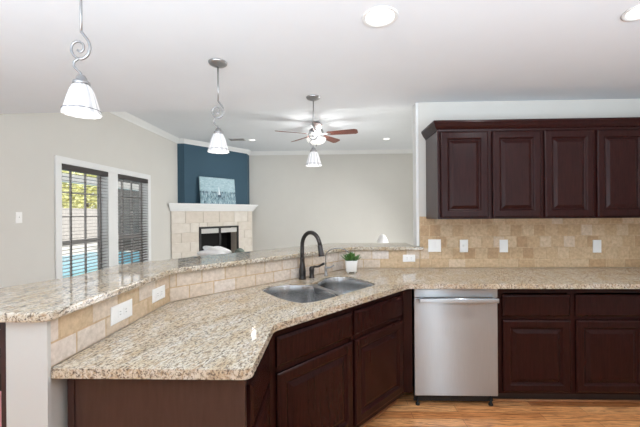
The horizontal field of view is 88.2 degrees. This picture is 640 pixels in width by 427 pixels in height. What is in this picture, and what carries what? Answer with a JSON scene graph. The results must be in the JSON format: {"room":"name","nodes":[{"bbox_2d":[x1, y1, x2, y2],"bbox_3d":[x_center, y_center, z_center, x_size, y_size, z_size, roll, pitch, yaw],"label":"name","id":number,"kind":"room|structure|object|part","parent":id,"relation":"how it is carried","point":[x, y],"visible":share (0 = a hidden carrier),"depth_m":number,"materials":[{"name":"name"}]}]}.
{"room":"kitchen","nodes":[
{"label":"kitchen","id":0,"kind":"room"},
{"bbox_2d":[0,112,177,287],"bbox_3d":[-3.284,-0.131,3.086,0.150,3.150,11.270,0,0,2],"label":"wall","id":1,"kind":"structure","parent":0,"point":[29,142],"depth_m":3.87,"materials":[{"name":"beige paint"}]},
{"bbox_2d":[15,212,21,222],"bbox_3d":[-3.187,0.043,3.498,0.016,0.118,0.075,0,0,2],"label":"light switch","id":2,"kind":"object","parent":1,"relation":"attached to","point":[18,215],"visible":1,"depth_m":3.49,"materials":[{"name":"white plastic"}]},
{"bbox_2d":[62,171,107,276],"bbox_3d":[-3.227,0.354,4.470,0.132,1.940,0.850,0,0,2],"label":"window","id":3,"kind":"structure","parent":1,"relation":"in","point":[102,221],"depth_m":4.86,"materials":[{"name":"brown metal"}]},
{"bbox_2d":[54,155,150,278],"bbox_3d":[-3.117,0.360,5.002,0.060,2.125,2.100,0,0,2],"label":"windows","id":4,"kind":"structure","parent":1,"relation":"in","point":[112,179],"depth_m":4.90,"materials":[{"name":"white paint"}]},
{"bbox_2d":[62,164,107,276],"bbox_3d":[-3.173,0.342,4.468,0.070,1.912,0.834,0,0,2],"label":"window blind","id":5,"kind":"object","parent":4,"relation":"attached to","point":[65,167],"visible":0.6,"depth_m":4.39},
{"bbox_3d":[-3.176,0.373,4.218,0.002,1.840,0.004,0,0,2],"label":"ladder cord","id":6,"kind":"part","parent":5,"relation":"part of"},
{"bbox_2d":[118,174,147,263],"bbox_3d":[-3.141,0.342,5.538,0.070,1.912,0.834,0,0,2],"label":"window blind","id":7,"kind":"object","parent":4,"relation":"attached to","point":[121,177],"visible":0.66,"depth_m":5.51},
{"bbox_2d":[118,180,147,263],"bbox_3d":[-3.195,0.353,5.540,0.132,1.940,0.850,0,0,2],"label":"window","id":8,"kind":"structure","parent":1,"relation":"in","point":[143,184],"depth_m":5.93,"materials":[{"name":"brown metal"}]},
{"bbox_2d":[6,269,342,426],"bbox_3d":[-0.234,0.883,2.291,0.682,1.077,2.852,0,0,43],"label":"wall","id":9,"kind":"structure","parent":0,"point":[34,398],"depth_m":1.08,"materials":[{"name":"white paint"}]},
{"bbox_2d":[1,322,6,426],"bbox_3d":[-0.275,0.884,2.328,0.597,1.076,2.869,0,0,43],"label":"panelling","id":10,"kind":"object","parent":9,"relation":"attached to","point":[3,324],"visible":0.05,"depth_m":1.08,"materials":[{"name":"brown wood"}]},
{"bbox_2d":[51,276,168,366],"bbox_3d":[-0.887,0.430,1.499,0.010,0.162,0.814,0,0,2],"label":"tile backsplash","id":11,"kind":"structure","parent":9,"relation":"attached to","point":[71,333],"depth_m":1.30,"materials":[{"name":"tile"}]},
{"bbox_2d":[111,299,131,325],"bbox_3d":[-0.878,0.436,1.467,0.008,0.078,0.148,0,0,2],"label":"wall outlet","id":12,"kind":"object","parent":11,"relation":"attached to","point":[119,312],"visible":1,"depth_m":1.46,"materials":[{"name":"white plastic"}]},
{"bbox_2d":[124,306,127,314],"bbox_3d":[-0.875,0.436,1.487,0.003,0.032,0.028,0,0,2],"label":"receptacle","id":13,"kind":"object","parent":12,"relation":"attached to","point":[125,307],"depth_m":1.49,"materials":[{"name":"white plastic"}]},
{"bbox_2d":[152,285,164,302],"bbox_3d":[-0.869,0.433,1.782,0.008,0.070,0.128,0,0,2],"label":"wall outlet","id":14,"kind":"object","parent":11,"relation":"attached to","point":[158,293],"visible":1,"depth_m":1.77,"materials":[{"name":"white plastic"}]},
{"bbox_2d":[0,243,423,322],"bbox_3d":[-0.374,0.329,2.311,0.980,0.032,3.363,0,0,43],"label":"breakfast bar","id":15,"kind":"object","parent":9,"relation":"on","point":[42,301],"visible":1,"depth_m":1.58,"materials":[{"name":"beige stone"}]},
{"bbox_2d":[169,251,349,301],"bbox_3d":[-0.297,0.426,2.480,1.623,0.162,0.011,0,0,-45],"label":"tile backsplash","id":16,"kind":"structure","parent":9,"relation":"attached to","point":[186,285],"depth_m":2.25,"materials":[{"name":"tile"}]},
{"bbox_2d":[177,143,249,204],"bbox_3d":[-2.475,-0.914,7.919,1.185,1.393,1.560,0,0,2],"label":"wall","id":17,"kind":"structure","parent":0,"point":[193,161],"depth_m":7.54,"materials":[{"name":"blue paint"}]},
{"bbox_2d":[127,107,412,150],"bbox_3d":[0.169,-1.681,5.975,6.900,0.100,5.585,0,0,2],"label":"ceiling","id":18,"kind":"structure","parent":0,"point":[373,124],"depth_m":6.14,"materials":[{"name":"white paint"}]},
{"bbox_2d":[229,138,245,140],"bbox_3d":[-1.814,-1.613,7.208,0.340,0.008,0.200,0,0,2],"label":"ceiling vent","id":19,"kind":"object","parent":18,"relation":"in","point":[233,139],"visible":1,"depth_m":7.19,"materials":[{"name":"grey metal"}]},
{"bbox_2d":[278,121,357,146],"bbox_3d":[-0.054,-1.415,5.859,1.440,0.430,1.402,0,0,2],"label":"ceiling fan","id":20,"kind":"object","parent":18,"relation":"hanging from","point":[321,139],"visible":0.82,"depth_m":5.80,"materials":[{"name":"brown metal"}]},
{"bbox_3d":[-0.065,-1.288,5.904,0.346,0.108,0.346,0,0,2],"label":"lamp shade","id":21,"kind":"part","parent":20,"relation":"part of","materials":[{"name":"white glass"}]},
{"bbox_3d":[-0.037,-1.418,5.432,0.166,0.052,0.549,0,0,2],"label":"blade","id":22,"kind":"part","parent":20,"relation":"part of","materials":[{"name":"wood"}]},
{"bbox_3d":[0.196,-1.419,6.297,0.155,0.052,0.545,0,0,34],"label":"blade","id":23,"kind":"part","parent":20,"relation":"part of","materials":[{"name":"brown wood"}]},
{"bbox_3d":[0.389,-1.421,5.776,0.545,0.052,0.155,0,0,16],"label":"blade","id":24,"kind":"part","parent":20,"relation":"part of","materials":[{"name":"brown wood"}]},
{"bbox_2d":[0,0,639,113],"bbox_3d":[0.000,-1.065,0.267,6.900,0.100,5.835,0,0,2],"label":"ceiling","id":25,"kind":"structure","parent":0,"point":[145,55],"depth_m":2.08,"materials":[{"name":"white paint"}]},
{"bbox_2d":[60,0,102,118],"bbox_3d":[-0.984,-0.708,1.360,0.146,0.599,0.146,0,0,2],"label":"pendant light","id":26,"kind":"object","parent":25,"relation":"hanging from","point":[80,101],"visible":1,"depth_m":1.35,"materials":[{"name":"white glass"}]},
{"bbox_3d":[-1.000,-0.601,1.361,0.042,0.084,0.009,0,0,2],"label":"stem","id":27,"kind":"part","parent":26,"relation":"part of","materials":[{"name":"silver metal"}]},
{"bbox_3d":[-0.986,-0.864,1.360,0.010,0.238,0.009,0,0,-43],"label":"rod","id":28,"kind":"part","parent":26,"relation":"part of","materials":[{"name":"silver metal"}]},
{"bbox_3d":[-0.983,-0.470,1.360,0.146,0.122,0.146,0,0,2],"label":"lamp shade","id":29,"kind":"part","parent":26,"relation":"part of","materials":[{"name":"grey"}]},
{"bbox_2d":[207,58,228,153],"bbox_3d":[-0.680,-0.711,2.207,0.146,0.599,0.146,0,0,2],"label":"pendant light","id":30,"kind":"object","parent":25,"relation":"hanging from","point":[218,145],"visible":1,"depth_m":2.19,"materials":[{"name":"white glass"}]},
{"bbox_3d":[-0.679,-0.472,2.207,0.146,0.122,0.146,0,0,2],"label":"lamp shade","id":31,"kind":"part","parent":30,"relation":"part of","materials":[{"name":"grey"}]},
{"bbox_3d":[-0.682,-0.866,2.207,0.010,0.238,0.009,0,0,-43],"label":"rod","id":32,"kind":"part","parent":30,"relation":"part of","materials":[{"name":"silver metal"}]},
{"bbox_2d":[306,95,321,166],"bbox_3d":[-0.057,-0.715,2.878,0.146,0.599,0.146,0,0,2],"label":"pendant light","id":33,"kind":"object","parent":25,"relation":"hanging from","point":[313,160],"visible":1,"depth_m":2.85,"materials":[{"name":"white glass"}]},
{"bbox_3d":[-0.055,-0.477,2.878,0.146,0.122,0.146,0,0,2],"label":"lamp shade","id":34,"kind":"part","parent":33,"relation":"part of","materials":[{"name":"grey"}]},
{"bbox_2d":[362,6,397,27],"bbox_3d":[0.311,-1.014,1.708,0.184,0.006,0.184,0,0,2],"label":"recessed light","id":35,"kind":"object","parent":25,"relation":"in","point":[379,16],"visible":1,"depth_m":1.70,"materials":[{"name":"white paint"}]},
{"bbox_2d":[621,4,639,21],"bbox_3d":[1.644,-1.024,1.668,0.184,0.006,0.184,0,0,2],"label":"recessed light","id":36,"kind":"object","parent":25,"relation":"in","point":[633,14],"visible":1,"depth_m":1.70,"materials":[{"name":"white paint"}]},
{"bbox_2d":[249,153,415,250],"bbox_3d":[0.263,-0.107,8.691,6.900,3.050,0.150,0,0,2],"label":"wall","id":37,"kind":"structure","parent":0,"point":[349,198],"depth_m":8.62,"materials":[{"name":"beige paint"}]},
{"bbox_2d":[109,112,412,154],"bbox_3d":[-0.864,-1.579,7.241,8.547,0.090,3.500,0,0,-38],"label":"crown molding","id":38,"kind":"structure","parent":37,"relation":"attached to","point":[124,115],"depth_m":8.32,"materials":[{"name":"white paint"}]},
{"bbox_2d":[350,250,419,267],"bbox_3d":[0.598,0.419,3.044,0.631,0.162,0.010,0,0,2],"label":"tile backsplash","id":39,"kind":"structure","parent":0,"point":[372,258],"depth_m":3.04,"materials":[{"name":"tile"}]},
{"bbox_2d":[403,255,414,261],"bbox_3d":[0.817,0.411,3.027,0.112,0.066,0.008,0,0,2],"label":"wall outlet","id":40,"kind":"object","parent":39,"relation":"attached to","point":[406,258],"visible":1,"depth_m":3.02,"materials":[{"name":"white plastic"}]},
{"bbox_2d":[365,386,639,426],"bbox_3d":[0.018,1.470,0.235,6.900,0.100,5.770,0,0,2],"label":"floor","id":41,"kind":"structure","parent":0,"point":[404,413],"depth_m":2.31,"materials":[{"name":"brown wood"}]},
{"bbox_2d":[0,322,1,426],"bbox_3d":[-1.372,0.915,1.377,0.400,1.030,0.388,0,0,2],"label":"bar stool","id":42,"kind":"object","parent":41,"relation":"on","point":[0,322],"visible":0.03,"depth_m":1.55,"materials":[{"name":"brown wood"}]},
{"bbox_3d":[-1.537,0.916,1.558,0.036,1.030,0.036,0,0,2],"label":"leg","id":43,"kind":"part","parent":42,"relation":"part of","materials":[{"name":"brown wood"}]},
{"bbox_2d":[67,347,269,426],"bbox_3d":[-0.544,0.985,1.337,0.633,0.878,0.421,0,0,2],"label":"base cabinet","id":44,"kind":"object","parent":41,"relation":"on","point":[91,402],"visible":0.57,"depth_m":1.13,"materials":[{"name":"brown wood"}]},
{"bbox_3d":[-0.559,0.985,1.130,0.616,0.878,0.006,0,0,2],"label":"trim","id":45,"kind":"part","parent":44,"relation":"part of","materials":[{"name":"brown wood"}]},
{"bbox_3d":[-0.558,0.985,1.139,0.616,0.878,0.012,0,0,2],"label":"panel","id":46,"kind":"part","parent":44,"relation":"part of","materials":[{"name":"brown wood"}]},
{"bbox_3d":[-0.240,0.679,1.321,0.020,0.158,0.335,0,0,2],"label":"drawer","id":47,"kind":"part","parent":44,"relation":"part of","materials":[{"name":"brown wood"}]},
{"bbox_3d":[-0.238,1.044,1.321,0.020,0.520,0.335,0,0,2],"label":"door","id":48,"kind":"part","parent":44,"relation":"part of","materials":[{"name":"brown wood"}]},
{"bbox_3d":[-0.234,1.044,1.321,0.011,0.396,0.211,0,0,2],"label":"raised panel","id":49,"kind":"part","parent":44,"relation":"part of","materials":[{"name":"brown wood"}]},
{"bbox_2d":[267,289,412,426],"bbox_3d":[-0.011,0.981,2.235,1.268,0.878,0.701,0,0,-45],"label":"base cabinet","id":50,"kind":"object","parent":41,"relation":"on","point":[347,367],"visible":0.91,"depth_m":1.92,"materials":[{"name":"brown wood"}]},
{"bbox_3d":[-0.008,0.663,1.778,0.561,0.146,0.020,0,0,-45],"label":"false drawer","id":51,"kind":"part","parent":50,"relation":"part of","materials":[{"name":"brown wood"}]},
{"bbox_3d":[-0.005,1.024,1.778,0.561,0.516,0.020,0,0,-45],"label":"door","id":52,"kind":"part","parent":50,"relation":"part of","materials":[{"name":"brown wood"}]},
{"bbox_3d":[-0.003,1.024,1.776,0.423,0.378,0.011,0,0,-45],"label":"raised panel","id":53,"kind":"part","parent":50,"relation":"part of","materials":[{"name":"brown wood"}]},
{"bbox_2d":[51,267,639,379],"bbox_3d":[1.251,0.514,2.023,4.229,0.034,1.989,0,0,2],"label":"countertop","id":54,"kind":"structure","parent":50,"relation":"on","point":[224,335],"depth_m":1.60,"materials":[{"name":"beige stone"}]},
{"bbox_2d":[299,230,324,279],"bbox_3d":[-0.024,0.317,2.518,0.172,0.379,0.264,0,0,-45],"label":"kitchen faucet","id":55,"kind":"object","parent":54,"relation":"on","point":[302,270],"visible":1,"depth_m":2.53,"materials":[{"name":"brown metal"}]},
{"bbox_3d":[-0.069,0.237,2.482,0.031,0.219,0.226,0,0,-45],"label":"spout","id":56,"kind":"part","parent":55,"relation":"part of","materials":[{"name":"brown metal"}]},
{"bbox_3d":[-0.065,0.461,2.604,0.046,0.092,0.046,0,0,-45],"label":"lever","id":57,"kind":"part","parent":55,"relation":"part of","materials":[{"name":"brown metal"}]},
{"bbox_3d":[-0.015,0.409,2.585,0.117,0.060,0.021,0,0,20],"label":"lever","id":58,"kind":"part","parent":55,"relation":"part of","materials":[{"name":"brown metal"}]},
{"bbox_2d":[262,277,373,302],"bbox_3d":[0.008,0.627,2.293,0.800,0.230,0.523,0,0,-45],"label":"sink","id":59,"kind":"object","parent":54,"relation":"in","point":[327,288],"visible":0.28,"depth_m":2.37,"materials":[{"name":"metal"}]},
{"bbox_3d":[-0.139,0.625,2.148,0.387,0.220,0.523,0,0,-45],"label":"bowl","id":60,"kind":"part","parent":59,"relation":"part of","materials":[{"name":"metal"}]},
{"bbox_3d":[0.156,0.623,2.408,0.427,0.220,0.452,0,0,-45],"label":"bowl","id":61,"kind":"part","parent":59,"relation":"part of","materials":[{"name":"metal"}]},
{"bbox_2d":[324,248,348,275],"bbox_3d":[0.132,0.392,2.681,0.204,0.226,0.032,0,0,9],"label":"filter faucet","id":62,"kind":"object","parent":54,"relation":"on","point":[325,267],"visible":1,"depth_m":2.69,"materials":[{"name":"silver metal"}]},
{"bbox_3d":[0.139,0.355,2.686,0.192,0.151,0.008,0,0,6],"label":"spout","id":63,"kind":"part","parent":62,"relation":"part of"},
{"bbox_2d":[342,252,360,272],"bbox_3d":[0.273,0.415,2.822,0.173,0.179,0.186,0,0,-33],"label":"potted succulent","id":64,"kind":"object","parent":54,"relation":"on","point":[351,261],"visible":1,"depth_m":2.77,"materials":[{"name":"white ceramic"}]},
{"bbox_2d":[345,260,357,272],"bbox_3d":[0.267,0.451,2.821,0.106,0.106,0.106,0,0,2],"label":"pot","id":65,"kind":"object","parent":64,"relation":"attached to","point":[351,265],"depth_m":2.77,"materials":[{"name":"white ceramic"}]},
{"bbox_3d":[0.397,0.660,2.180,0.541,0.146,0.020,0,0,-45],"label":"false drawer","id":66,"kind":"part","parent":50,"relation":"part of","materials":[{"name":"brown wood"}]},
{"bbox_3d":[0.400,1.021,2.180,0.541,0.516,0.020,0,0,-45],"label":"door","id":67,"kind":"part","parent":50,"relation":"part of","materials":[{"name":"brown wood"}]},
{"bbox_3d":[0.150,1.410,2.057,1.182,0.019,0.019,0,0,-45],"label":"shoe molding","id":68,"kind":"part","parent":50,"relation":"part of","materials":[{"name":"brown wood"}]},
{"bbox_3d":[0.402,1.021,2.178,0.403,0.378,0.011,0,0,-45],"label":"raised panel","id":69,"kind":"part","parent":50,"relation":"part of","materials":[{"name":"brown wood"}]},
{"bbox_2d":[412,289,498,405],"bbox_3d":[0.995,0.979,2.666,0.598,0.868,0.650,0,0,2],"label":"dishwasher","id":70,"kind":"object","parent":41,"relation":"on","point":[455,331],"visible":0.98,"depth_m":2.39,"materials":[{"name":"silver metal"}]},
{"bbox_2d":[412,289,413,387],"bbox_3d":[0.996,0.929,2.709,0.574,0.768,0.565,0,0,2],"label":"base cabinet","id":71,"kind":"object","parent":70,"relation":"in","point":[412,289],"depth_m":2.49,"materials":[{"name":"wood"}]},
{"bbox_3d":[0.991,1.359,2.459,0.578,0.068,0.015,0,0,2],"label":"kick plate","id":72,"kind":"part","parent":70,"relation":"part of","materials":[{"name":"black metal"}]},
{"bbox_3d":[0.989,0.620,2.368,0.561,0.034,0.054,0,0,2],"label":"handle","id":73,"kind":"part","parent":70,"relation":"part of","materials":[{"name":"silver metal"}]},
{"bbox_2d":[493,289,639,402],"bbox_3d":[1.847,0.968,2.684,1.085,0.878,0.629,0,0,2],"label":"base cabinet","id":74,"kind":"object","parent":41,"relation":"on","point":[555,345],"visible":0.87,"depth_m":2.38,"materials":[{"name":"brown wood"}]},
{"bbox_3d":[1.563,0.666,2.388,0.480,0.158,0.020,0,0,2],"label":"drawer","id":75,"kind":"part","parent":74,"relation":"part of","materials":[{"name":"brown wood"}]},
{"bbox_3d":[1.566,1.030,2.385,0.342,0.382,0.011,0,0,2],"label":"raised panel","id":76,"kind":"part","parent":74,"relation":"part of","materials":[{"name":"brown wood"}]},
{"bbox_3d":[1.566,1.030,2.388,0.480,0.520,0.020,0,0,2],"label":"door","id":77,"kind":"part","parent":74,"relation":"part of","materials":[{"name":"brown wood"}]},
{"bbox_3d":[1.844,1.399,2.467,1.085,0.017,0.017,0,0,2],"label":"shoe molding","id":78,"kind":"part","parent":74,"relation":"part of","materials":[{"name":"brown wood"}]},
{"bbox_3d":[2.088,0.662,2.372,0.490,0.158,0.020,0,0,2],"label":"drawer","id":79,"kind":"part","parent":74,"relation":"part of","materials":[{"name":"brown wood"}]},
{"bbox_3d":[2.091,1.027,2.372,0.490,0.520,0.020,0,0,2],"label":"door","id":80,"kind":"part","parent":74,"relation":"part of","materials":[{"name":"brown wood"}]},
{"bbox_3d":[2.091,1.027,2.369,0.352,0.382,0.011,0,0,2],"label":"raised panel","id":81,"kind":"part","parent":74,"relation":"part of","materials":[{"name":"brown wood"}]},
{"bbox_2d":[416,99,639,267],"bbox_3d":[2.155,0.187,3.061,2.480,2.435,0.120,0,0,2],"label":"wall","id":82,"kind":"structure","parent":0,"point":[428,112],"depth_m":3.01,"materials":[{"name":"beige paint"}]},
{"bbox_2d":[412,103,418,245],"bbox_3d":[0.899,-0.360,3.099,0.024,1.323,0.120,0,0,2],"label":"trim opening","id":83,"kind":"structure","parent":82,"relation":"attached to","point":[415,106],"depth_m":3.05,"materials":[{"name":"white paint"}]},
{"bbox_2d":[426,130,541,218],"bbox_3d":[1.387,-0.326,2.843,0.840,0.740,0.340,0,0,2],"label":"upper cabinet","id":84,"kind":"object","parent":82,"relation":"attached to","point":[470,174],"visible":0.98,"depth_m":2.68,"materials":[{"name":"brown wood"}]},
{"bbox_3d":[0.969,-0.323,2.867,0.003,0.740,0.318,0,0,2],"label":"panel","id":85,"kind":"part","parent":84,"relation":"part of","materials":[{"name":"brown wood"}]},
{"bbox_3d":[1.175,-0.317,2.690,0.381,0.700,0.020,0,0,2],"label":"door","id":86,"kind":"part","parent":84,"relation":"part of","materials":[{"name":"brown wood"}]},
{"bbox_3d":[1.175,-0.317,2.687,0.239,0.558,0.011,0,0,2],"label":"raised panel","id":87,"kind":"part","parent":84,"relation":"part of","materials":[{"name":"brown wood"}]},
{"bbox_3d":[1.594,-0.320,2.677,0.384,0.700,0.020,0,0,2],"label":"door","id":88,"kind":"part","parent":84,"relation":"part of","materials":[{"name":"brown wood"}]},
{"bbox_3d":[1.594,-0.320,2.674,0.242,0.558,0.011,0,0,2],"label":"raised panel","id":89,"kind":"part","parent":84,"relation":"part of","materials":[{"name":"brown wood"}]},
{"bbox_2d":[421,117,639,139],"bbox_3d":[2.152,-0.721,2.815,2.452,0.081,0.368,0,0,2],"label":"crown molding","id":90,"kind":"structure","parent":84,"relation":"attached to","point":[435,126],"depth_m":2.66,"materials":[{"name":"brown wood"}]},
{"bbox_2d":[419,217,639,267],"bbox_3d":[2.155,0.254,2.996,2.478,0.470,0.010,0,0,2],"label":"tile backsplash","id":91,"kind":"structure","parent":82,"relation":"attached to","point":[547,242],"depth_m":3.00,"materials":[{"name":"tile"}]},
{"bbox_2d":[428,239,440,251],"bbox_3d":[1.049,0.294,3.020,0.115,0.115,0.009,0,0,2],"label":"switch plate","id":92,"kind":"object","parent":91,"relation":"attached to","point":[434,245],"visible":1,"depth_m":3.02,"materials":[{"name":"white plastic"}]},
{"bbox_2d":[460,240,467,251],"bbox_3d":[1.314,0.296,3.008,0.074,0.115,0.016,0,0,2],"label":"switch plate","id":93,"kind":"object","parent":91,"relation":"attached to","point":[463,243],"visible":1,"depth_m":3.01,"materials":[{"name":"white plastic"}]},
{"bbox_2d":[499,240,507,251],"bbox_3d":[1.672,0.296,3.001,0.074,0.115,0.009,0,0,2],"label":"switch plate","id":94,"kind":"object","parent":91,"relation":"attached to","point":[503,244],"visible":1,"depth_m":3.00,"materials":[{"name":"white plastic"}]},
{"bbox_2d":[593,240,600,252],"bbox_3d":[2.501,0.296,2.976,0.074,0.115,0.009,0,0,2],"label":"switch plate","id":95,"kind":"object","parent":91,"relation":"attached to","point":[596,243],"visible":1,"depth_m":2.97,"materials":[{"name":"white plastic"}]},
{"bbox_2d":[541,129,639,218],"bbox_3d":[2.233,-0.332,2.816,0.852,0.740,0.338,0,0,2],"label":"upper cabinet","id":96,"kind":"object","parent":82,"relation":"attached to","point":[587,173],"visible":0.95,"depth_m":2.65,"materials":[{"name":"brown wood"}]},
{"bbox_3d":[2.010,-0.323,2.664,0.386,0.700,0.020,0,0,2],"label":"door","id":97,"kind":"part","parent":96,"relation":"part of","materials":[{"name":"brown wood"}]},
{"bbox_3d":[2.009,-0.323,2.661,0.244,0.558,0.011,0,0,2],"label":"raised panel","id":98,"kind":"part","parent":96,"relation":"part of","materials":[{"name":"brown wood"}]},
{"bbox_3d":[2.427,-0.326,2.652,0.395,0.700,0.020,0,0,2],"label":"door","id":99,"kind":"part","parent":96,"relation":"part of","materials":[{"name":"brown wood"}]},
{"bbox_3d":[2.427,-0.326,2.648,0.253,0.558,0.011,0,0,2],"label":"raised panel","id":100,"kind":"part","parent":96,"relation":"part of","materials":[{"name":"brown wood"}]},
{"bbox_3d":[0.191,1.469,5.942,6.900,0.100,5.650,0,0,2],"label":"floor","id":101,"kind":"structure","parent":0,"visible":0},
{"bbox_2d":[169,203,257,258],"bbox_3d":[-2.548,0.611,7.735,0.635,1.655,2.299,0,0,40],"label":"fireplace","id":102,"kind":"object","parent":101,"relation":"on","point":[194,226],"visible":0.7,"depth_m":7.53,"materials":[{"name":"stone"}]},
{"bbox_2d":[199,176,235,203],"bbox_3d":[-2.376,-0.524,7.692,0.100,0.610,0.920,0,0,40],"label":"canvas painting","id":103,"kind":"object","parent":102,"relation":"on","point":[212,190],"visible":0.95,"depth_m":7.65,"materials":[{"name":"blue fabric"}]},
{"bbox_3d":[-2.335,0.395,7.687,0.015,0.105,0.935,0,0,40],"label":"hood panel","id":104,"kind":"part","parent":102,"relation":"part of","materials":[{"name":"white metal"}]},
{"bbox_3d":[-2.331,0.742,7.689,0.025,0.890,1.040,0,0,40],"label":"door frame","id":105,"kind":"part","parent":102,"relation":"part of","materials":[{"name":"black metal"}]},
{"bbox_3d":[-0.186,1.021,5.163,3.500,0.800,0.910,0,0,2],"label":"sofa","id":106,"kind":"object","parent":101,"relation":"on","visible":0},
{"bbox_2d":[197,246,231,255],"bbox_3d":[-1.555,0.550,4.865,0.505,0.160,0.337,0,0,2],"label":"throw blanket","id":107,"kind":"object","parent":106,"relation":"on","point":[208,250],"visible":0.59,"depth_m":4.75,"materials":[{"name":"white fabric"}]},
{"bbox_2d":[234,248,244,252],"bbox_3d":[-1.186,0.569,4.865,0.171,0.118,0.160,0,0,-44],"label":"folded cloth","id":108,"kind":"object","parent":106,"relation":"on","point":[238,249],"visible":0.41,"depth_m":4.82,"materials":[{"name":"white fabric"}]},
{"bbox_2d":[377,234,387,242],"bbox_3d":[0.945,0.597,5.032,0.225,0.566,0.220,0,0,38],"label":"cushion","id":109,"kind":"object","parent":106,"relation":"on","point":[382,238],"visible":0.18,"depth_m":5.01,"materials":[{"name":"white fabric"}]},
{"label":"outside","id":110,"kind":"structure","parent":0,"visible":0},
{"bbox_2d":[62,242,138,255],"bbox_3d":[-20.949,1.759,25.648,36.540,0.130,70.000,0,0,2],"label":"patio","id":111,"kind":"structure","parent":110,"point":[93,243],"depth_m":14.88,"materials":[{"name":"concrete"}]},
{"bbox_2d":[62,170,89,208],"bbox_3d":[-16.896,-0.774,20.072,4.945,4.890,4.916,0,0,2],"label":"tree","id":112,"kind":"object","parent":111,"relation":"on","point":[75,202],"visible":0.11,"depth_m":20.28,"materials":[{"name":"green plant"}]},
{"bbox_2d":[62,208,96,240],"bbox_3d":[-14.371,0.645,21.446,0.060,1.940,24.000,0,0,2],"label":"picket fence","id":113,"kind":"object","parent":111,"relation":"on","point":[65,220],"visible":0.08,"depth_m":19.68,"materials":[{"name":"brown wood"}]},
{"bbox_2d":[62,170,96,208],"bbox_3d":[-17.691,-1.050,25.067,5.280,5.451,5.195,0,0,2],"label":"tree","id":114,"kind":"object","parent":111,"relation":"on","point":[92,198],"visible":0.11,"depth_m":24.16,"materials":[{"name":"green plant"}]},
{"bbox_2d":[62,252,138,277],"bbox_3d":[-7.448,1.590,9.681,4.300,0.030,7.900,0,0,2],"label":"swimming pool","id":115,"kind":"object","parent":111,"relation":"on","point":[93,253],"visible":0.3,"depth_m":10.63,"materials":[{"name":"liquid"}]},
{"bbox_2d":[62,173,138,190],"bbox_3d":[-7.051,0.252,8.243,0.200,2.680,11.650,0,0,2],"label":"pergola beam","id":116,"kind":"structure","parent":111,"relation":"on","point":[126,187],"depth_m":9.89,"materials":[{"name":"white wood"}]},
{"bbox_2d":[118,179,138,250],"bbox_3d":[-5.844,-0.177,16.135,5.740,3.520,4.100,0,0,2],"label":"wall","id":117,"kind":"structure","parent":111,"relation":"on","point":[126,204],"depth_m":14.16,"materials":[{"name":"grey paint"}]}
]}

